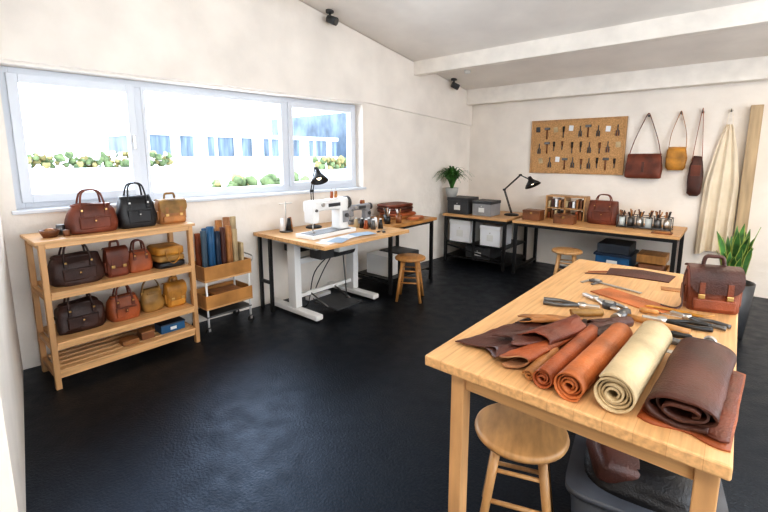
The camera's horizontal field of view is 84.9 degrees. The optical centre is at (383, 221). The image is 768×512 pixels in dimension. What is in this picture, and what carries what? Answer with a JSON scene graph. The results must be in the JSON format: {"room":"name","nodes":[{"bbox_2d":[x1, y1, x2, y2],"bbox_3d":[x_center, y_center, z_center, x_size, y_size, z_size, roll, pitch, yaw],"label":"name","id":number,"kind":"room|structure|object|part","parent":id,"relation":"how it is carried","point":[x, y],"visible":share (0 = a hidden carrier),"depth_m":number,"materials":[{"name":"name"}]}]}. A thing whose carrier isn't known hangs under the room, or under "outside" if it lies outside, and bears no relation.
{"room":"leather workshop","nodes":[
{"label":"leather workshop","id":0,"kind":"room"},
{"bbox_2d":[0,420,14,511],"bbox_3d":[-2.563,-0.601,0.090,0.150,4.400,3.370,7,12,40],"label":"wall","id":1,"kind":"structure","parent":0,"point":[6,500],"depth_m":1.58,"materials":[{"name":"paint"}]},
{"bbox_2d":[0,210,25,511],"bbox_3d":[-2.177,-0.642,2.131,0.150,3.850,2.176,-8,12,-40],"label":"wall","id":2,"kind":"structure","parent":0,"point":[11,367],"depth_m":2.06,"materials":[{"name":"paint"}]},
{"bbox_2d":[0,59,469,369],"bbox_3d":[-0.772,-1.121,5.090,6.550,3.880,0.320,-9,12,-44],"label":"wall","id":3,"kind":"structure","parent":0,"point":[399,154],"depth_m":4.79,"materials":[{"name":"paint"}]},
{"bbox_2d":[0,66,365,214],"bbox_3d":[-1.553,-0.782,4.266,3.480,1.075,0.255,-9,12,-44],"label":"window","id":4,"kind":"structure","parent":3,"relation":"in","point":[133,91],"depth_m":3.71,"materials":[{"name":"paint"}]},
{"bbox_2d":[0,0,472,125],"bbox_3d":[-0.658,-2.085,4.801,5.920,1.633,0.040,-9,12,-44],"label":"wall","id":5,"kind":"structure","parent":3,"relation":"attached to","point":[280,46],"depth_m":4.00,"materials":[{"name":"paint"}]},
{"bbox_2d":[326,9,338,25],"bbox_3d":[-0.576,-2.265,4.662,0.140,0.170,0.117,7,12,40],"label":"ceiling spotlight","id":6,"kind":"object","parent":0,"point":[333,20],"depth_m":4.64,"materials":[{"name":"black metal"}]},
{"bbox_2d":[23,256,767,511],"bbox_3d":[0.366,1.353,2.218,7.000,0.120,9.900,7,12,40],"label":"floor","id":7,"kind":"structure","parent":0,"point":[282,410],"depth_m":2.60,"materials":[{"name":"black rubber"}]},
{"bbox_2d":[20,221,199,389],"bbox_3d":[-2.118,0.574,3.379,0.450,1.060,1.070,7,12,40],"label":"display shelf","id":8,"kind":"object","parent":7,"relation":"on","point":[70,361],"visible":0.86,"depth_m":3.16,"materials":[{"name":"brown wood"}]},
{"bbox_2d":[39,224,69,237],"bbox_3d":[-2.339,0.066,2.970,0.168,0.070,0.168,7,12,40],"label":"bowl","id":9,"kind":"object","parent":8,"relation":"on","point":[60,229],"visible":1,"depth_m":2.94,"materials":[{"name":"brown wood"}]},
{"bbox_2d":[47,244,105,286],"bbox_3d":[-2.281,0.297,3.112,0.246,0.313,0.338,7,12,40],"label":"duffel bag","id":10,"kind":"object","parent":8,"relation":"on","point":[64,269],"visible":0.91,"depth_m":3.04,"materials":[{"name":"leather"}]},
{"bbox_2d":[54,293,105,334],"bbox_3d":[-2.290,0.648,3.155,0.223,0.310,0.318,7,12,40],"label":"bag","id":11,"kind":"object","parent":8,"relation":"on","point":[75,316],"visible":0.87,"depth_m":3.09,"materials":[{"name":"leather"}]},
{"bbox_2d":[64,189,119,234],"bbox_3d":[-2.185,-0.086,3.133,0.187,0.324,0.334,7,12,40],"label":"tote bag","id":12,"kind":"object","parent":8,"relation":"on","point":[99,216],"visible":0.98,"depth_m":3.08,"materials":[{"name":"leather"}]},
{"bbox_2d":[101,240,128,277],"bbox_3d":[-2.089,0.278,3.268,0.139,0.280,0.170,7,12,40],"label":"bag","id":13,"kind":"object","parent":8,"relation":"on","point":[115,262],"visible":0.96,"depth_m":3.23,"materials":[{"name":"leather"}]},
{"bbox_2d":[106,285,140,321],"bbox_3d":[-2.086,0.631,3.353,0.171,0.279,0.238,7,12,40],"label":"tote bag","id":14,"kind":"object","parent":8,"relation":"in","point":[122,306],"visible":0.94,"depth_m":3.31,"materials":[{"name":"orange leather"}]},
{"bbox_2d":[115,182,156,228],"bbox_3d":[-1.989,-0.139,3.362,0.179,0.360,0.288,7,12,40],"label":"tote bag","id":15,"kind":"object","parent":8,"relation":"on","point":[132,211],"visible":0.95,"depth_m":3.31,"materials":[{"name":"leather"}]},
{"bbox_2d":[118,326,154,346],"bbox_3d":[-2.009,0.928,3.416,0.120,0.069,0.242,7,12,40],"label":"goods","id":16,"kind":"object","parent":8,"relation":"on","point":[148,332],"visible":1,"depth_m":3.40,"materials":[{"name":"brown leather"}]},
{"bbox_2d":[128,239,152,272],"bbox_3d":[-1.999,0.268,3.417,0.135,0.260,0.189,7,12,40],"label":"handbag","id":17,"kind":"object","parent":8,"relation":"on","point":[140,260],"visible":0.96,"depth_m":3.39,"materials":[{"name":"orange leather"}]},
{"bbox_2d":[139,279,164,312],"bbox_3d":[-1.953,0.599,3.526,0.150,0.285,0.187,7,12,40],"label":"bag","id":18,"kind":"object","parent":8,"relation":"on","point":[152,299],"visible":0.91,"depth_m":3.48,"materials":[{"name":"yellow leather"}]},
{"bbox_2d":[147,242,183,268],"bbox_3d":[-1.855,0.282,3.579,0.274,0.180,0.236,7,12,40],"label":"bags","id":19,"kind":"object","parent":8,"relation":"on","point":[165,255],"visible":0.86,"depth_m":3.50,"materials":[{"name":"yellow leather"}]},
{"bbox_2d":[154,316,184,334],"bbox_3d":[-1.850,0.890,3.630,0.146,0.079,0.205,7,12,40],"label":"storage box","id":20,"kind":"object","parent":8,"relation":"on","point":[173,324],"visible":0.79,"depth_m":3.58,"materials":[{"name":"plastic"}]},
{"bbox_2d":[153,192,186,223],"bbox_3d":[-1.813,-0.123,3.566,0.149,0.260,0.240,7,12,40],"label":"tan satchel","id":21,"kind":"object","parent":8,"relation":"on","point":[168,210],"visible":0.99,"depth_m":3.52,"materials":[{"name":"leather"}]},
{"bbox_2d":[161,276,186,307],"bbox_3d":[-1.822,0.598,3.651,0.147,0.250,0.180,7,12,40],"label":"bag","id":22,"kind":"object","parent":8,"relation":"on","point":[174,292],"visible":0.96,"depth_m":3.60,"materials":[{"name":"leather"}]},
{"bbox_2d":[188,252,253,335],"bbox_3d":[-1.552,0.663,4.055,0.324,0.674,0.522,7,12,40],"label":"trolley","id":23,"kind":"object","parent":7,"relation":"on","point":[219,304],"visible":0.8,"depth_m":3.94,"materials":[{"name":"wood"}]},
{"bbox_2d":[194,216,243,267],"bbox_3d":[-1.552,0.232,3.976,0.193,0.520,0.422,7,12,40],"label":"rolls","id":24,"kind":"object","parent":23,"relation":"on","point":[218,245],"visible":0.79,"depth_m":3.90,"materials":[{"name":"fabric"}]},
{"bbox_2d":[201,284,241,295],"bbox_3d":[-1.557,0.697,4.056,0.261,0.094,0.378,7,12,40],"label":"leather offcuts","id":25,"kind":"object","parent":23,"relation":"in","point":[230,287],"visible":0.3,"depth_m":4.05,"materials":[{"name":"brown leather"}]},
{"bbox_2d":[306,290,330,300],"bbox_3d":[-0.764,0.852,4.895,0.060,0.042,0.340,7,12,40],"label":"power strip","id":26,"kind":"object","parent":7,"relation":"on","point":[326,292],"visible":0.93,"depth_m":4.89,"materials":[{"name":"white plastic"}]},
{"bbox_2d":[253,222,408,321],"bbox_3d":[-0.549,0.508,4.558,1.150,0.835,1.190,7,12,40],"label":"table","id":27,"kind":"object","parent":7,"relation":"on","point":[293,245],"visible":0.88,"depth_m":4.39,"materials":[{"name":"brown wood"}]},
{"bbox_2d":[279,202,292,232],"bbox_3d":[-1.035,-0.056,4.428,0.139,0.320,0.139,-2,9,-12],"label":"stand","id":28,"kind":"object","parent":27,"relation":"on","point":[289,228],"visible":1,"depth_m":4.39,"materials":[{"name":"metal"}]},
{"bbox_2d":[306,167,327,228],"bbox_3d":[-0.736,-0.258,4.571,0.189,0.675,0.385,-5,10,-29],"label":"desk lamp","id":29,"kind":"object","parent":27,"relation":"on","point":[318,178],"visible":0.95,"depth_m":4.51,"materials":[{"name":"black metal"}]},
{"bbox_2d":[296,188,355,239],"bbox_3d":[-0.582,-0.104,4.273,0.244,0.464,0.637,7,11,36],"label":"sewing machine","id":30,"kind":"object","parent":27,"relation":"on","point":[339,205],"visible":1,"depth_m":4.24,"materials":[{"name":"white plastic"},{"name":"white painted metal"},{"name":"steel"}]},
{"bbox_2d":[316,231,376,244],"bbox_3d":[-0.354,0.152,4.097,0.271,0.011,0.725,7,12,40],"label":"papers","id":31,"kind":"object","parent":27,"relation":"on","point":[340,239],"visible":1,"depth_m":4.04,"materials":[{"name":"white paper"}]},
{"bbox_2d":[354,217,382,229],"bbox_3d":[-0.163,0.008,4.699,0.320,0.110,0.220,7,12,40],"label":"thread spool","id":32,"kind":"object","parent":27,"relation":"on","point":[365,224],"visible":0.98,"depth_m":4.67,"materials":[{"name":"multicoloured"}]},
{"bbox_2d":[358,215,436,294],"bbox_3d":[0.093,0.368,5.438,0.760,0.830,0.960,7,12,40],"label":"side table","id":33,"kind":"object","parent":7,"relation":"on","point":[382,264],"visible":0.68,"depth_m":5.22,"materials":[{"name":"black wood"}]},
{"bbox_2d":[348,198,373,224],"bbox_3d":[-0.305,-0.134,5.038,0.392,0.285,0.151,-9,12,-43],"label":"sewing machine","id":34,"kind":"object","parent":33,"relation":"on","point":[365,207],"visible":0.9,"depth_m":5.04,"materials":[{"name":"grey plastic"}]},
{"bbox_2d":[383,208,401,223],"bbox_3d":[0.106,-0.076,5.040,0.214,0.171,0.215,-1,9,-5],"label":"jar","id":35,"kind":"object","parent":33,"relation":"on","point":[386,218],"visible":1,"depth_m":5.01,"materials":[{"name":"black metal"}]},
{"bbox_2d":[377,201,415,219],"bbox_3d":[0.163,-0.156,5.510,0.434,0.183,0.391,-9,12,-44],"label":"stack","id":36,"kind":"object","parent":33,"relation":"on","point":[407,211],"visible":0.83,"depth_m":5.40,"materials":[{"name":"brown leather"}]},
{"bbox_2d":[406,215,424,220],"bbox_3d":[0.397,-0.051,5.298,0.159,0.038,0.273,5,10,27],"label":"leather scrap","id":37,"kind":"object","parent":33,"relation":"on","point":[413,217],"visible":1,"depth_m":5.22,"materials":[{"name":"orange leather"}]},
{"bbox_2d":[395,253,425,303],"bbox_3d":[0.298,0.636,4.801,0.350,0.503,0.350,2,9,11],"label":"wooden stool","id":38,"kind":"object","parent":7,"relation":"on","point":[415,258],"visible":1,"depth_m":4.71,"materials":[{"name":"orange wood"}]},
{"bbox_2d":[443,211,527,271],"bbox_3d":[1.582,0.236,6.542,1.040,0.750,0.860,7,12,40],"label":"desk","id":39,"kind":"object","parent":7,"relation":"on","point":[505,259],"visible":0.6,"depth_m":6.26,"materials":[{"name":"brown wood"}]},
{"bbox_2d":[447,195,478,214],"bbox_3d":[1.220,-0.266,6.516,0.360,0.250,0.357,7,12,40],"label":"box","id":40,"kind":"object","parent":39,"relation":"on","point":[459,204],"visible":0.94,"depth_m":6.38,"materials":[{"name":"grey plastic"}]},
{"bbox_2d":[434,166,471,196],"bbox_3d":[1.109,-0.619,6.413,0.508,0.479,0.633,7,12,40],"label":"potted plant","id":41,"kind":"object","parent":40,"relation":"on","point":[451,174],"visible":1,"depth_m":6.39,"materials":[{"name":"green plant"}]},
{"bbox_2d":[449,219,482,242],"bbox_3d":[1.285,0.114,6.575,0.371,0.340,0.418,7,12,40],"label":"storage bin","id":42,"kind":"object","parent":39,"relation":"on","point":[460,230],"visible":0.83,"depth_m":6.43,"materials":[{"name":"paint"}]},
{"bbox_2d":[465,245,500,259],"bbox_3d":[1.527,0.438,6.445,0.412,0.180,0.418,7,12,40],"label":"storage bin","id":43,"kind":"object","parent":39,"relation":"on","point":[490,252],"visible":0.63,"depth_m":6.28,"materials":[{"name":"grey plastic"}]},
{"bbox_2d":[472,199,500,216],"bbox_3d":[1.531,-0.215,6.285,0.309,0.220,0.337,7,12,40],"label":"box","id":44,"kind":"object","parent":39,"relation":"on","point":[481,207],"visible":1,"depth_m":6.18,"materials":[{"name":"grey plastic"}]},
{"bbox_2d":[480,223,512,247],"bbox_3d":[1.667,0.184,6.259,0.330,0.300,0.418,7,12,40],"label":"storage bin","id":45,"kind":"object","parent":39,"relation":"on","point":[490,233],"visible":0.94,"depth_m":6.13,"materials":[{"name":"paint"}]},
{"bbox_2d":[503,174,540,215],"bbox_3d":[1.985,-0.389,6.121,0.225,0.615,0.607,-6,11,-35],"label":"lamp","id":46,"kind":"object","parent":39,"relation":"on","point":[531,183],"visible":1,"depth_m":6.07,"materials":[{"name":"black metal"}]},
{"bbox_2d":[474,403,569,511],"bbox_3d":[0.575,1.106,1.802,0.380,0.503,0.380,3,9,20],"label":"wooden stool","id":47,"kind":"object","parent":7,"relation":"on","point":[511,434],"visible":0.89,"depth_m":1.71,"materials":[{"name":"brown wood"}]},
{"bbox_2d":[552,247,582,274],"bbox_3d":[2.221,0.584,5.136,0.350,0.503,0.350,5,10,28],"label":"wooden stool","id":48,"kind":"object","parent":7,"relation":"on","point":[560,251],"visible":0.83,"depth_m":5.06,"materials":[{"name":"brown wood"}]},
{"bbox_2d":[425,259,737,511],"bbox_3d":[1.102,0.860,2.054,0.875,0.905,1.920,7,12,40],"label":"work table","id":49,"kind":"object","parent":7,"relation":"on","point":[474,369],"depth_m":1.46,"materials":[{"name":"brown wood"}]},
{"bbox_2d":[455,314,618,367],"bbox_3d":[0.614,0.422,1.668,0.659,0.086,0.359,-4,10,-25],"label":"leather scraps","id":50,"kind":"object","parent":49,"relation":"on","point":[526,340],"visible":0.89,"depth_m":1.58,"materials":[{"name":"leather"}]},
{"bbox_2d":[522,347,558,379],"bbox_3d":[0.543,0.480,1.445,0.039,0.036,0.243,8,12,41],"label":"roll","id":51,"kind":"object","parent":49,"relation":"on","point":[540,361],"visible":0.7,"depth_m":1.40,"materials":[{"name":"brown leather"}]},
{"bbox_2d":[533,324,597,388],"bbox_3d":[0.656,0.460,1.478,0.062,0.065,0.483,8,12,43],"label":"roll","id":52,"kind":"object","parent":49,"relation":"on","point":[543,377],"visible":0.96,"depth_m":1.39,"materials":[{"name":"brown leather"}]},
{"bbox_2d":[543,297,599,308],"bbox_3d":[0.906,0.398,2.038,0.249,0.024,0.084,4,10,23],"label":"pliers","id":53,"kind":"object","parent":49,"relation":"on","point":[547,300],"visible":0.98,"depth_m":2.02,"materials":[{"name":"metal"}]},
{"bbox_2d":[569,309,603,316],"bbox_3d":[0.912,0.409,1.895,0.141,0.036,0.040,0,9,1],"label":"roll","id":54,"kind":"object","parent":49,"relation":"on","point":[580,312],"visible":0.92,"depth_m":1.88,"materials":[{"name":"leather"}]},
{"bbox_2d":[554,322,632,401],"bbox_3d":[0.727,0.458,1.428,0.086,0.090,0.529,9,12,43],"label":"roll","id":55,"kind":"object","parent":49,"relation":"on","point":[581,373],"visible":0.99,"depth_m":1.31,"materials":[{"name":"orange leather"}]},
{"bbox_3d":[1.343,0.315,2.626,0.180,0.004,0.086,2,9,11],"label":"leather strips","id":56,"kind":"part","parent":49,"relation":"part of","materials":[{"name":"brown leather"}]},
{"bbox_2d":[582,293,627,311],"bbox_3d":[1.079,0.392,2.074,0.081,0.024,0.238,-3,9,-19],"label":"pliers","id":57,"kind":"object","parent":49,"relation":"on","point":[595,298],"visible":0.78,"depth_m":2.08,"materials":[{"name":"metal"}]},
{"bbox_2d":[602,300,615,309],"bbox_3d":[1.080,0.397,2.014,0.060,0.033,0.060,7,12,40],"label":"tape measure","id":58,"kind":"object","parent":49,"relation":"on","point":[606,304],"visible":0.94,"depth_m":2.00,"materials":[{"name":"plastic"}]},
{"bbox_2d":[587,316,633,326],"bbox_3d":[0.948,0.424,1.761,0.191,0.046,0.050,-2,9,-11],"label":"hammer","id":59,"kind":"object","parent":49,"relation":"on","point":[628,320],"visible":0.39,"depth_m":1.75,"materials":[{"name":"metal"}]},
{"bbox_2d":[580,278,641,293],"bbox_3d":[1.252,0.354,2.322,0.104,0.019,0.293,-6,11,-32],"label":"caliper","id":60,"kind":"object","parent":49,"relation":"on","point":[595,281],"visible":1,"depth_m":2.38,"materials":[{"name":"metal"}]},
{"bbox_2d":[594,320,672,413],"bbox_3d":[0.828,0.452,1.370,0.106,0.111,0.544,8,12,42],"label":"roll","id":61,"kind":"object","parent":49,"relation":"on","point":[620,385],"visible":1,"depth_m":1.24,"materials":[{"name":"beige leather"}]},
{"bbox_2d":[606,268,675,282],"bbox_3d":[1.576,0.321,2.580,0.360,0.005,0.230,5,10,31],"label":"panel","id":62,"kind":"object","parent":49,"relation":"on","point":[632,273],"visible":1,"depth_m":2.57,"materials":[{"name":"brown leather"}]},
{"bbox_2d":[610,307,690,333],"bbox_3d":[1.143,0.426,1.793,0.169,0.045,0.273,-8,12,-41],"label":"hammer","id":63,"kind":"object","parent":49,"relation":"on","point":[625,311],"visible":0.63,"depth_m":1.81,"materials":[{"name":"orange wood"}]},
{"bbox_2d":[590,287,712,316],"bbox_3d":[1.302,0.396,2.076,0.212,0.013,0.486,-4,10,-24],"label":"panel","id":64,"kind":"object","parent":49,"relation":"on","point":[632,300],"visible":0.94,"depth_m":2.10,"materials":[{"name":"orange leather"}]},
{"bbox_2d":[639,307,681,317],"bbox_3d":[1.259,0.415,1.914,0.166,0.028,0.028,6,11,34],"label":"awl","id":65,"kind":"object","parent":49,"relation":"on","point":[641,309],"visible":1,"depth_m":1.93,"materials":[{"name":"orange wood"}]},
{"bbox_2d":[661,286,680,291],"bbox_3d":[1.618,0.370,2.276,0.210,0.003,0.090,4,10,23],"label":"leather scrap","id":66,"kind":"object","parent":49,"relation":"on","point":[662,287],"visible":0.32,"depth_m":2.28,"materials":[{"name":"brown leather"}]},
{"bbox_2d":[642,315,712,331],"bbox_3d":[1.259,0.433,1.813,0.249,0.024,0.084,5,10,28],"label":"leather punch","id":67,"kind":"object","parent":49,"relation":"on","point":[695,325],"visible":0.84,"depth_m":1.80,"materials":[{"name":"black metal"}]},
{"bbox_2d":[671,331,695,337],"bbox_3d":[1.220,0.456,1.655,0.166,0.028,0.028,5,10,31],"label":"awl","id":68,"kind":"object","parent":49,"relation":"on","point":[675,334],"visible":0.48,"depth_m":1.67,"materials":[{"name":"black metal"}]},
{"bbox_2d":[637,337,745,451],"bbox_3d":[0.954,0.481,1.276,0.207,0.093,0.526,8,12,43],"label":"roll","id":69,"kind":"object","parent":49,"relation":"on","point":[698,391],"visible":1,"depth_m":1.17,"materials":[{"name":"brown leather"}]},
{"bbox_2d":[671,335,716,345],"bbox_3d":[1.120,0.454,1.615,0.242,0.044,0.162,8,12,42],"label":"hammer","id":70,"kind":"object","parent":49,"relation":"on","point":[675,341],"visible":0.11,"depth_m":1.60,"materials":[{"name":"metal"}]},
{"bbox_2d":[670,310,730,330],"bbox_3d":[1.378,0.428,1.840,0.073,0.024,0.217,-6,11,-32],"label":"pliers","id":71,"kind":"object","parent":49,"relation":"on","point":[715,324],"visible":0.93,"depth_m":1.83,"materials":[{"name":"metal"}]},
{"bbox_2d":[660,254,745,314],"bbox_3d":[1.505,0.282,1.998,0.318,0.265,0.156,4,10,23],"label":"leather shoulder bag","id":72,"kind":"object","parent":49,"relation":"on","point":[705,287],"visible":1,"depth_m":1.94,"materials":[{"name":"brown leather"}]},
{"bbox_2d":[512,215,687,273],"bbox_3d":[2.766,0.391,5.554,1.900,0.750,0.860,7,12,40],"label":"desk","id":73,"kind":"object","parent":7,"relation":"on","point":[678,234],"visible":0.72,"depth_m":5.22,"materials":[{"name":"brown wood"}]},
{"bbox_2d":[522,209,544,220],"bbox_3d":[2.069,-0.101,5.819,0.245,0.139,0.187,7,12,40],"label":"box","id":74,"kind":"object","parent":73,"relation":"on","point":[528,214],"visible":1,"depth_m":5.75,"materials":[{"name":"brown wood"}]},
{"bbox_2d":[553,213,576,224],"bbox_3d":[2.367,-0.040,5.495,0.255,0.119,0.166,7,12,40],"label":"box","id":75,"kind":"object","parent":73,"relation":"on","point":[559,218],"visible":1,"depth_m":5.43,"materials":[{"name":"brown wood"}]},
{"bbox_2d":[545,194,589,221],"bbox_3d":[2.550,-0.201,5.845,0.516,0.331,0.240,7,12,40],"label":"rack","id":76,"kind":"object","parent":73,"relation":"on","point":[566,203],"visible":0.84,"depth_m":5.76,"materials":[{"name":"brown wood"}]},
{"bbox_2d":[586,194,618,224],"bbox_3d":[2.847,-0.169,5.454,0.382,0.387,0.195,7,12,40],"label":"bag","id":77,"kind":"object","parent":73,"relation":"on","point":[603,212],"visible":0.98,"depth_m":5.40,"materials":[{"name":"leather"}]},
{"bbox_2d":[616,209,673,231],"bbox_3d":[3.167,-0.035,5.105,0.570,0.230,0.190,7,12,40],"label":"rack","id":78,"kind":"object","parent":73,"relation":"on","point":[657,224],"visible":0.99,"depth_m":5.06,"materials":[{"name":"metal"}]},
{"bbox_2d":[651,230,672,234],"bbox_3d":[3.167,0.118,4.784,0.200,0.024,0.120,7,12,40],"label":"leather folio","id":79,"kind":"object","parent":73,"relation":"on","point":[655,231],"visible":1,"depth_m":4.76,"materials":[{"name":"brown leather"}]},
{"bbox_2d":[593,238,638,266],"bbox_3d":[2.985,0.519,5.413,0.420,0.540,0.520,7,12,40],"label":"crates","id":80,"kind":"object","parent":7,"relation":"on","point":[609,250],"visible":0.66,"depth_m":5.24,"materials":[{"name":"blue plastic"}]},
{"bbox_2d":[565,434,728,511],"bbox_3d":[1.037,1.121,1.700,0.530,0.498,0.470,5,10,31],"label":"storage bin","id":81,"kind":"object","parent":7,"relation":"on","point":[600,477],"visible":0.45,"depth_m":1.59,"materials":[{"name":"black plastic"}]},
{"bbox_2d":[634,249,669,271],"bbox_3d":[3.291,0.603,5.165,0.340,0.450,0.440,7,12,40],"label":"wooden crate","id":82,"kind":"object","parent":7,"relation":"on","point":[647,259],"visible":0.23,"depth_m":5.04,"materials":[{"name":"orange wood"}]},
{"bbox_2d":[716,223,760,338],"bbox_3d":[3.163,0.527,3.824,0.340,1.014,0.370,7,12,40],"label":"snake plant","id":83,"kind":"object","parent":7,"relation":"on","point":[737,251],"visible":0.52,"depth_m":3.71,"materials":[{"name":"green plant"}]},
{"bbox_2d":[735,104,763,234],"bbox_3d":[4.145,-0.220,4.829,0.110,2.180,0.100,7,12,40],"label":"timber post","id":84,"kind":"object","parent":7,"relation":"on","point":[756,112],"visible":0.56,"depth_m":4.72,"materials":[{"name":"brown wood"}]},
{"bbox_2d":[451,78,459,89],"bbox_3d":[1.079,-2.085,6.361,0.140,0.170,0.117,1,9,6],"label":"ceiling spotlight","id":85,"kind":"object","parent":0,"point":[454,85],"depth_m":6.33,"materials":[{"name":"black metal"}]},
{"bbox_2d":[299,0,767,89],"bbox_3d":[0.366,-2.263,1.652,7.200,2.031,9.900,7,12,40],"label":"ceiling","id":86,"kind":"structure","parent":0,"point":[416,30],"depth_m":4.57,"materials":[{"name":"paint"}]},
{"bbox_2d":[414,0,767,75],"bbox_3d":[2.716,-1.856,4.013,5.940,0.190,0.130,7,12,40],"label":"ceiling beam","id":87,"kind":"structure","parent":86,"relation":"attached to","point":[753,13],"depth_m":4.27,"materials":[{"name":"white paint"}]},
{"bbox_2d":[467,56,767,105],"bbox_3d":[3.600,-1.735,4.997,5.820,0.240,0.160,7,12,40],"label":"ceiling beam","id":88,"kind":"structure","parent":86,"relation":"attached to","point":[753,69],"depth_m":5.29,"materials":[{"name":"white paint"}]},
{"bbox_2d":[468,80,767,298],"bbox_3d":[3.661,-0.596,5.389,6.400,2.750,0.200,7,12,40],"label":"wall","id":89,"kind":"structure","parent":0,"point":[500,133],"depth_m":5.50,"materials":[{"name":"paint"}]},
{"bbox_2d":[529,116,627,174],"bbox_3d":[2.712,-1.071,5.966,1.270,0.770,0.042,7,12,40],"label":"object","id":90,"kind":"object","parent":89,"relation":"attached to","point":[597,146],"visible":1,"depth_m":5.92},
{"bbox_2d":[625,113,661,178],"bbox_3d":[3.344,-0.975,5.376,0.410,0.823,0.139,7,12,40],"label":"crossbody bag","id":91,"kind":"object","parent":89,"relation":"hanging from","point":[637,165],"visible":1,"depth_m":5.36,"materials":[{"name":"leather"}]},
{"bbox_2d":[665,111,687,169],"bbox_3d":[3.611,-0.999,5.156,0.230,0.719,0.121,7,12,40],"label":"bag","id":92,"kind":"object","parent":89,"relation":"hanging from","point":[676,158],"visible":1,"depth_m":5.15,"materials":[{"name":"leather"}]},
{"bbox_2d":[686,108,703,195],"bbox_3d":[3.776,-0.837,5.051,0.161,1.050,0.106,7,12,40],"label":"bag","id":93,"kind":"object","parent":89,"relation":"hanging from","point":[695,173],"visible":1,"depth_m":5.05,"materials":[{"name":"leather"}]},
{"bbox_2d":[694,108,738,253],"bbox_3d":[3.964,-0.447,4.950,0.343,1.732,0.108,7,12,40],"label":"fabric","id":94,"kind":"object","parent":89,"relation":"attached to","point":[721,185],"visible":0.94,"depth_m":4.95,"materials":[{"name":"fabric"}]},
{"label":"outside","id":95,"kind":"structure","parent":0,"visible":0},
{"bbox_2d":[32,167,346,193],"bbox_3d":[-19.991,-5.682,49.340,85.400,0.200,110.000,7,12,40],"label":"ground","id":96,"kind":"structure","parent":95,"point":[199,182],"depth_m":27.89,"materials":[{"name":"white concrete"}]},
{"bbox_2d":[27,150,346,187],"bbox_3d":[-11.320,-4.867,35.764,37.946,2.390,4.008,-8,12,-40],"label":"hedge","id":97,"kind":"object","parent":96,"relation":"on","point":[89,174],"visible":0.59,"depth_m":28.58,"materials":[{"name":"green plant"}]},
{"bbox_2d":[105,130,337,177],"bbox_3d":[-15.943,-7.277,45.628,8.400,4.100,22.200,7,12,40],"label":"office building","id":98,"kind":"structure","parent":96,"relation":"on","point":[199,154],"depth_m":40.28,"materials":[{"name":"white concrete"}]},
{"bbox_2d":[210,171,309,187],"bbox_3d":[-4.365,-1.090,14.942,1.100,1.370,3.770,7,12,40],"label":"hedge","id":99,"kind":"object","parent":96,"relation":"on","point":[238,180],"visible":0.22,"depth_m":14.31,"materials":[{"name":"green plant"}]},
{"bbox_2d":[271,113,346,167],"bbox_3d":[-0.223,-12.676,69.766,16.150,7.300,32.000,7,12,40],"label":"office building","id":100,"kind":"structure","parent":96,"relation":"on","point":[326,125],"depth_m":55.18,"materials":[{"name":"blue glass"}]}
]}

